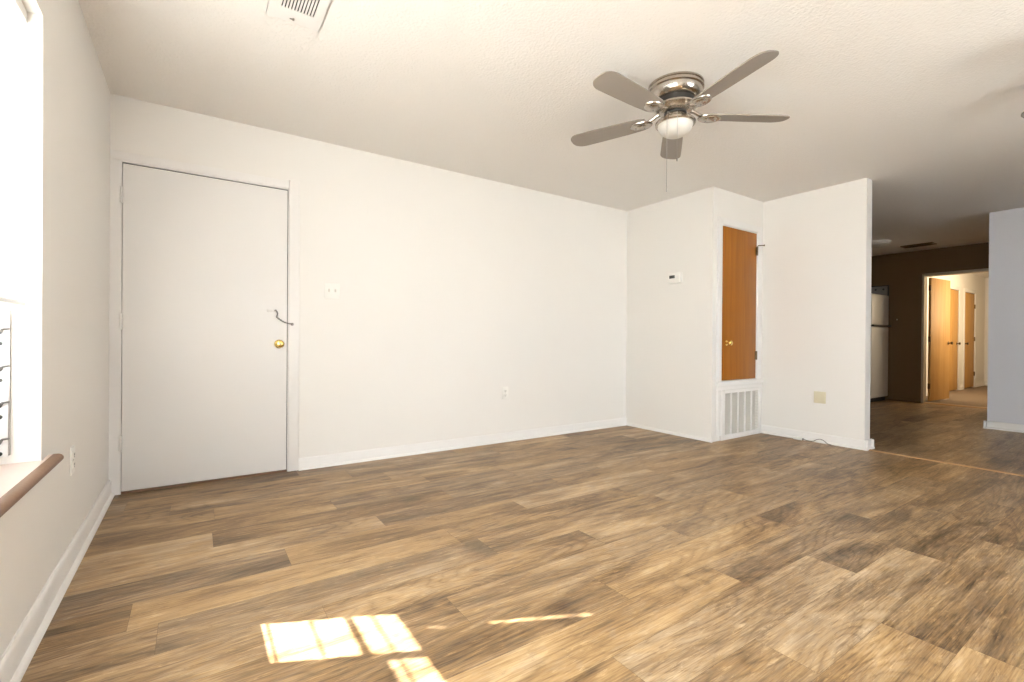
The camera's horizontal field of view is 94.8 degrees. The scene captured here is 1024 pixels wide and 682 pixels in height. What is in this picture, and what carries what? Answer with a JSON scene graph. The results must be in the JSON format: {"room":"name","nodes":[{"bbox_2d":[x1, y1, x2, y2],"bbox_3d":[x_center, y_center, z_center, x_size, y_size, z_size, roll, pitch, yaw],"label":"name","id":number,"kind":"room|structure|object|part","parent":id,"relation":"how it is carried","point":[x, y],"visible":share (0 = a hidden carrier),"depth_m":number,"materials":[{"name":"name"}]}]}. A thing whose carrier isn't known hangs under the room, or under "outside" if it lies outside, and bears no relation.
{"room":"empty living room","nodes":[
{"label":"empty living room","id":0,"kind":"room"},
{"bbox_2d":[0,0,109,658],"bbox_3d":[-1.018,-0.261,0.566,0.200,2.440,5.620,0,0,-34],"label":"wall","id":1,"kind":"structure","parent":0,"point":[60,337],"depth_m":1.75,"materials":[{"name":"paint"}]},
{"bbox_2d":[0,309,10,456],"bbox_3d":[-0.853,-0.324,0.261,0.123,1.530,3.030,0,0,-34],"label":"window","id":2,"kind":"structure","parent":1,"relation":"in","point":[5,314],"depth_m":1.53,"materials":[{"name":"white paint"}]},
{"bbox_2d":[0,454,63,517],"bbox_3d":[-0.785,0.430,0.251,0.240,0.031,3.328,0,0,-34],"label":"window sill","id":3,"kind":"structure","parent":1,"relation":"attached to","point":[16,479],"depth_m":1.41,"materials":[{"name":"brown wood"}]},
{"bbox_2d":[0,480,114,681],"bbox_3d":[-0.954,0.909,0.667,0.029,0.100,5.299,0,0,-34],"label":"baseboard","id":4,"kind":"structure","parent":1,"relation":"attached to","point":[19,653],"depth_m":1.63,"materials":[{"name":"white paint"}]},
{"bbox_2d":[70,445,74,474],"bbox_3d":[-1.857,0.503,1.991,0.010,0.116,0.070,0,0,-34],"label":"wall outlet","id":5,"kind":"object","parent":1,"relation":"attached to","point":[72,449],"visible":1,"depth_m":1.98,"materials":[{"name":"white plastic"}]},
{"bbox_2d":[110,93,626,457],"bbox_3d":[-0.558,-0.270,4.193,4.620,2.440,0.120,0,0,-34],"label":"wall","id":6,"kind":"structure","parent":0,"point":[457,289],"depth_m":4.01,"materials":[{"name":"paint"}]},
{"bbox_2d":[115,159,293,494],"bbox_3d":[-2.017,-0.088,3.167,0.995,2.062,0.192,0,0,-34],"label":"door","id":7,"kind":"structure","parent":6,"relation":"in","point":[201,360],"depth_m":3.10,"materials":[{"name":"paint"}]},
{"bbox_3d":[-1.650,0.022,3.344,0.062,0.062,0.068,0,0,-34],"label":"knob","id":8,"kind":"part","parent":7,"relation":"part of","materials":[{"name":"gold metal"}]},
{"bbox_3d":[-1.629,-0.168,3.368,0.112,0.100,0.011,0,0,-36],"label":"guard chain","id":9,"kind":"part","parent":7,"relation":"part of","materials":[{"name":"grey metal"}]},
{"bbox_2d":[109,149,299,493],"bbox_3d":[-1.996,-0.111,3.144,1.062,2.108,0.014,0,0,-34],"label":"trim","id":10,"kind":"structure","parent":6,"relation":"attached to","point":[294,186],"depth_m":3.26,"materials":[{"name":"white paint"}]},
{"bbox_2d":[324,283,339,298],"bbox_3d":[-1.362,-0.380,3.568,0.114,0.116,0.016,0,0,-34],"label":"light switch","id":11,"kind":"object","parent":6,"relation":"attached to","point":[331,290],"visible":1,"depth_m":3.57,"materials":[{"name":"white plastic"}]},
{"bbox_2d":[298,417,626,470],"bbox_3d":[-0.126,0.910,4.404,3.458,0.085,0.029,0,0,-34],"label":"baseboard","id":12,"kind":"structure","parent":6,"relation":"attached to","point":[314,462],"depth_m":4.09,"materials":[{"name":"white paint"}]},
{"bbox_2d":[502,387,507,398],"bbox_3d":[-0.064,0.492,4.455,0.070,0.116,0.010,0,0,-34],"label":"wall outlet","id":13,"kind":"object","parent":6,"relation":"attached to","point":[504,389],"visible":1,"depth_m":4.45,"materials":[{"name":"white plastic"}]},
{"bbox_2d":[21,400,1023,681],"bbox_3d":[3.145,1.039,3.505,10.400,0.120,5.420,0,0,-34],"label":"floor","id":14,"kind":"structure","parent":0,"point":[626,553],"depth_m":1.99,"materials":[{"name":"plastic"}]},
{"bbox_2d":[793,436,830,444],"bbox_3d":[2.894,0.952,4.537,0.031,0.043,0.336,0,0,-34],"label":"loose cable","id":15,"kind":"object","parent":14,"relation":"on","point":[794,437],"visible":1,"depth_m":4.61,"materials":[{"name":"white plastic"}]},
{"bbox_2d":[870,293,890,401],"bbox_3d":[5.790,0.113,7.923,0.740,1.740,0.740,0,0,-34],"label":"refrigerator","id":16,"kind":"object","parent":14,"relation":"on","point":[878,371],"visible":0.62,"depth_m":7.62,"materials":[{"name":"white metal"}]},
{"bbox_3d":[5.933,0.955,7.688,0.700,0.060,0.040,0,0,-34],"label":"kick plate","id":17,"kind":"part","parent":16,"relation":"part of","materials":[{"name":"grey"}]},
{"bbox_3d":[5.955,0.343,7.659,0.720,1.145,0.056,0,0,-34],"label":"fridge door","id":18,"kind":"part","parent":16,"relation":"part of","materials":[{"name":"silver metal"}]},
{"bbox_3d":[5.961,-0.507,7.656,0.720,0.495,0.056,0,0,-34],"label":"freezer door","id":19,"kind":"part","parent":16,"relation":"part of","materials":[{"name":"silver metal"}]},
{"bbox_3d":[5.997,-0.248,7.628,0.730,0.024,0.025,0,0,-34],"label":"handle","id":20,"kind":"part","parent":16,"relation":"part of","materials":[{"name":"grey"}]},
{"bbox_2d":[869,449,1023,475],"bbox_3d":[4.112,0.984,2.869,0.050,0.008,3.244,0,0,-34],"label":"trim","id":21,"kind":"structure","parent":14,"relation":"on","point":[870,449],"depth_m":3.75,"materials":[{"name":"brown wood"}]},
{"bbox_2d":[924,402,986,408],"bbox_3d":[6.818,0.986,7.209,0.170,0.014,0.793,0,0,-34],"label":"trim","id":22,"kind":"structure","parent":14,"relation":"on","point":[924,402],"depth_m":7.18,"materials":[{"name":"brown wood"}]},
{"bbox_2d":[78,0,1023,277],"bbox_3d":[5.332,-1.510,4.886,15.750,0.120,5.700,0,0,-34],"label":"ceiling","id":23,"kind":"structure","parent":0,"point":[922,100],"depth_m":2.73,"materials":[{"name":"white paint"}]},
{"bbox_2d":[266,0,331,31],"bbox_3d":[-0.855,-1.478,1.949,0.227,0.014,0.588,0,0,-34],"label":"ceiling vent","id":24,"kind":"object","parent":23,"relation":"in","point":[310,14],"visible":1,"depth_m":2.11,"materials":[{"name":"white metal"}]},
{"bbox_2d":[571,50,789,191],"bbox_3d":[0.913,-1.151,2.685,1.232,0.646,1.264,0,0,-34],"label":"ceiling fan","id":25,"kind":"object","parent":23,"relation":"hanging from","point":[673,97],"visible":1,"depth_m":2.62,"materials":[{"name":"silver metal"}]},
{"bbox_3d":[0.601,-1.301,2.949,0.495,0.029,0.135,1,0,34],"label":"blade","id":26,"kind":"part","parent":25,"relation":"part of","materials":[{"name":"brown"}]},
{"bbox_3d":[0.617,-1.299,2.465,0.495,0.029,0.135,0,0,-38],"label":"blade","id":27,"kind":"part","parent":25,"relation":"part of","materials":[{"name":"brown"}]},
{"bbox_3d":[0.880,-1.057,2.639,0.008,0.457,0.070,1,0,40],"label":"pull chain","id":28,"kind":"part","parent":25,"relation":"part of","materials":[{"name":"silver metal"}]},
{"bbox_3d":[1.057,-1.298,3.114,0.135,0.029,0.495,0,0,16],"label":"blade","id":29,"kind":"part","parent":25,"relation":"part of","materials":[{"name":"brown"}]},
{"bbox_2d":[664,108,686,115],"bbox_3d":[0.943,-1.297,2.718,0.124,0.038,0.124,0,0,-34],"label":"light fixture","id":30,"kind":"object","parent":25,"relation":"attached to","point":[670,110],"depth_m":2.67,"materials":[{"name":"silver metal"}]},
{"bbox_3d":[0.942,-1.214,2.718,0.192,0.073,0.192,0,0,-34],"label":"lamp shade","id":31,"kind":"part","parent":25,"relation":"part of","materials":[{"name":"white glass"}]},
{"bbox_3d":[1.083,-1.295,2.330,0.135,0.029,0.495,0,0,-20],"label":"blade","id":32,"kind":"part","parent":25,"relation":"part of","materials":[{"name":"brown"}]},
{"bbox_3d":[1.355,-1.294,2.732,0.495,0.029,0.135,0,0,-2],"label":"blade","id":33,"kind":"part","parent":25,"relation":"part of","materials":[{"name":"brown"}]},
{"bbox_2d":[872,240,891,247],"bbox_3d":[5.371,-1.415,6.928,0.336,0.083,0.336,0,0,-34],"label":"ceiling light","id":34,"kind":"object","parent":23,"relation":"attached to","point":[876,243],"visible":0.66,"depth_m":6.81,"materials":[{"name":"white paint"}]},
{"bbox_2d":[900,242,936,247],"bbox_3d":[6.133,-1.445,7.104,0.200,0.014,0.380,0,0,-34],"label":"ceiling vent","id":35,"kind":"object","parent":23,"relation":"in","point":[928,243],"visible":1,"depth_m":7.09,"materials":[{"name":"brown metal"}]},
{"bbox_2d":[626,186,762,441],"bbox_3d":[1.981,-0.255,5.184,0.897,2.440,1.077,0,0,-34],"label":"wall","id":36,"kind":"structure","parent":0,"point":[671,328],"depth_m":4.84,"materials":[{"name":"paint"}]},
{"bbox_2d":[626,423,711,442],"bbox_3d":[1.598,0.950,4.928,0.014,0.026,1.089,0,0,-34],"label":"baseboard","id":37,"kind":"structure","parent":36,"relation":"attached to","point":[628,424],"depth_m":4.85,"materials":[{"name":"white paint"}]},
{"bbox_2d":[668,272,681,283],"bbox_3d":[1.668,-0.644,4.819,0.032,0.112,0.158,0,0,-34],"label":"thermostat","id":38,"kind":"object","parent":36,"relation":"attached to","point":[673,278],"visible":1,"depth_m":4.81,"materials":[{"name":"white plastic"}]},
{"bbox_2d":[715,216,763,436],"bbox_3d":[2.306,-0.136,4.739,0.830,2.120,0.026,0,0,-34],"label":"trim","id":39,"kind":"structure","parent":36,"relation":"attached to","point":[720,385],"depth_m":4.58,"materials":[{"name":"white paint"}]},
{"bbox_2d":[720,387,761,440],"bbox_3d":[2.320,0.724,4.774,0.728,0.490,0.036,0,0,-34],"label":"air vent","id":40,"kind":"object","parent":36,"relation":"in","point":[738,406],"visible":1,"depth_m":4.76,"materials":[{"name":"white metal"}]},
{"bbox_2d":[722,224,765,380],"bbox_3d":[2.307,-0.364,4.769,0.693,1.545,0.176,0,0,-34],"label":"door","id":41,"kind":"structure","parent":36,"relation":"in","point":[740,248],"depth_m":4.73,"materials":[{"name":"brown wood"}]},
{"bbox_3d":[2.115,0.020,4.583,0.052,0.052,0.062,0,0,-34],"label":"knob","id":42,"kind":"part","parent":41,"relation":"part of","materials":[{"name":"gold metal"}]},
{"bbox_2d":[761,178,871,439],"bbox_3d":[2.660,-0.250,5.083,0.118,2.440,2.004,0,0,-34],"label":"wall partition","id":43,"kind":"structure","parent":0,"point":[817,252],"depth_m":4.54,"materials":[{"name":"paint"}]},
{"bbox_2d":[761,425,874,450],"bbox_3d":[2.660,0.928,5.075,0.177,0.085,2.033,0,0,-34],"label":"baseboard","id":44,"kind":"structure","parent":43,"relation":"attached to","point":[866,445],"depth_m":4.49,"materials":[{"name":"white paint"}]},
{"bbox_2d":[814,391,825,403],"bbox_3d":[2.958,0.542,4.524,0.008,0.112,0.105,0,0,-34],"label":"blank plate","id":45,"kind":"object","parent":43,"relation":"attached to","point":[819,397],"visible":1,"depth_m":4.52,"materials":[{"name":"beige plastic"}]},
{"bbox_2d":[871,242,988,402],"bbox_3d":[6.623,-0.229,7.489,0.110,2.440,2.446,0,0,-34],"label":"wall","id":46,"kind":"structure","parent":0,"point":[903,272],"depth_m":7.64,"materials":[{"name":"paint"}]},
{"bbox_2d":[871,285,888,295],"bbox_3d":[6.170,-0.720,8.041,0.028,0.430,0.440,0,0,-34],"label":"electrical panel","id":47,"kind":"object","parent":46,"relation":"attached to","point":[881,290],"visible":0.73,"depth_m":7.94,"materials":[{"name":"grey metal"}]},
{"bbox_2d":[895,316,899,322],"bbox_3d":[6.358,-0.352,7.771,0.016,0.116,0.070,0,0,-34],"label":"light switch","id":48,"kind":"object","parent":46,"relation":"attached to","point":[897,318],"visible":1,"depth_m":7.77,"materials":[{"name":"paint"}]},
{"bbox_2d":[927,278,952,400],"bbox_3d":[6.998,-0.026,7.713,0.777,1.973,0.160,0,0,-30],"label":"door","id":49,"kind":"structure","parent":46,"relation":"in","point":[939,342],"depth_m":7.67,"materials":[{"name":"brown wood"}]},
{"bbox_2d":[921,268,988,402],"bbox_3d":[6.824,-0.037,7.179,0.122,2.060,0.873,0,0,-34],"label":"trim","id":50,"kind":"structure","parent":46,"relation":"attached to","point":[924,276],"depth_m":7.49,"materials":[{"name":"beige wood"}]},
{"bbox_2d":[926,273,984,390],"bbox_3d":[8.600,-0.221,9.296,5.189,2.440,0.100,0,0,-34],"label":"wall","id":51,"kind":"structure","parent":0,"point":[969,281],"depth_m":10.19,"materials":[{"name":"paint"}]},
{"bbox_2d":[949,289,960,390],"bbox_3d":[8.721,-0.019,9.308,0.745,1.998,0.099,0,0,-34],"label":"door","id":52,"kind":"structure","parent":51,"relation":"in","point":[953,293],"depth_m":9.38,"materials":[{"name":"brown wood"}]},
{"bbox_2d":[950,285,960,389],"bbox_3d":[8.725,-0.053,9.313,0.890,2.094,0.014,0,0,-34],"label":"trim","id":53,"kind":"structure","parent":51,"relation":"attached to","point":[951,286],"depth_m":9.52,"materials":[{"name":"white paint"}]},
{"bbox_2d":[926,381,984,395],"bbox_3d":[8.582,0.948,9.224,5.089,0.090,0.016,0,0,-34],"label":"baseboard","id":54,"kind":"structure","parent":51,"relation":"attached to","point":[978,384],"depth_m":10.31,"materials":[{"name":"white paint"}]},
{"bbox_2d":[964,292,975,387],"bbox_3d":[9.702,-0.014,9.969,0.765,1.998,0.099,0,0,-34],"label":"door","id":55,"kind":"structure","parent":51,"relation":"in","point":[969,375],"depth_m":9.99,"materials":[{"name":"brown wood"}]},
{"bbox_2d":[963,288,976,388],"bbox_3d":[9.695,-0.048,9.967,0.910,2.094,0.014,0,0,-34],"label":"trim","id":56,"kind":"structure","parent":51,"relation":"attached to","point":[965,289],"depth_m":9.79,"materials":[{"name":"white paint"}]},
{"bbox_2d":[926,385,987,406],"bbox_3d":[9.065,1.062,8.631,5.150,0.126,1.700,0,0,-34],"label":"carpet","id":57,"kind":"object","parent":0,"point":[970,396],"visible":0.12,"depth_m":8.26,"materials":[{"name":"beige carpet"}]},
{"bbox_2d":[984,278,988,381],"bbox_3d":[11.134,-0.205,10.088,0.100,2.440,1.420,0,0,-34],"label":"wall","id":58,"kind":"structure","parent":0,"point":[986,279],"depth_m":10.62,"materials":[{"name":"paint"}]},
{"bbox_2d":[987,207,1023,424],"bbox_3d":[7.163,-0.216,4.645,2.174,2.440,3.114,0,0,-34],"label":"wall","id":59,"kind":"structure","parent":0,"point":[1005,392],"depth_m":5.21,"materials":[{"name":"grey paint"}]},
{"bbox_2d":[983,420,1023,432],"bbox_3d":[7.096,0.961,4.711,2.204,0.085,3.003,0,0,-34],"label":"baseboard","id":60,"kind":"structure","parent":59,"relation":"attached to","point":[1012,427],"depth_m":5.21,"materials":[{"name":"white paint"}]}
]}

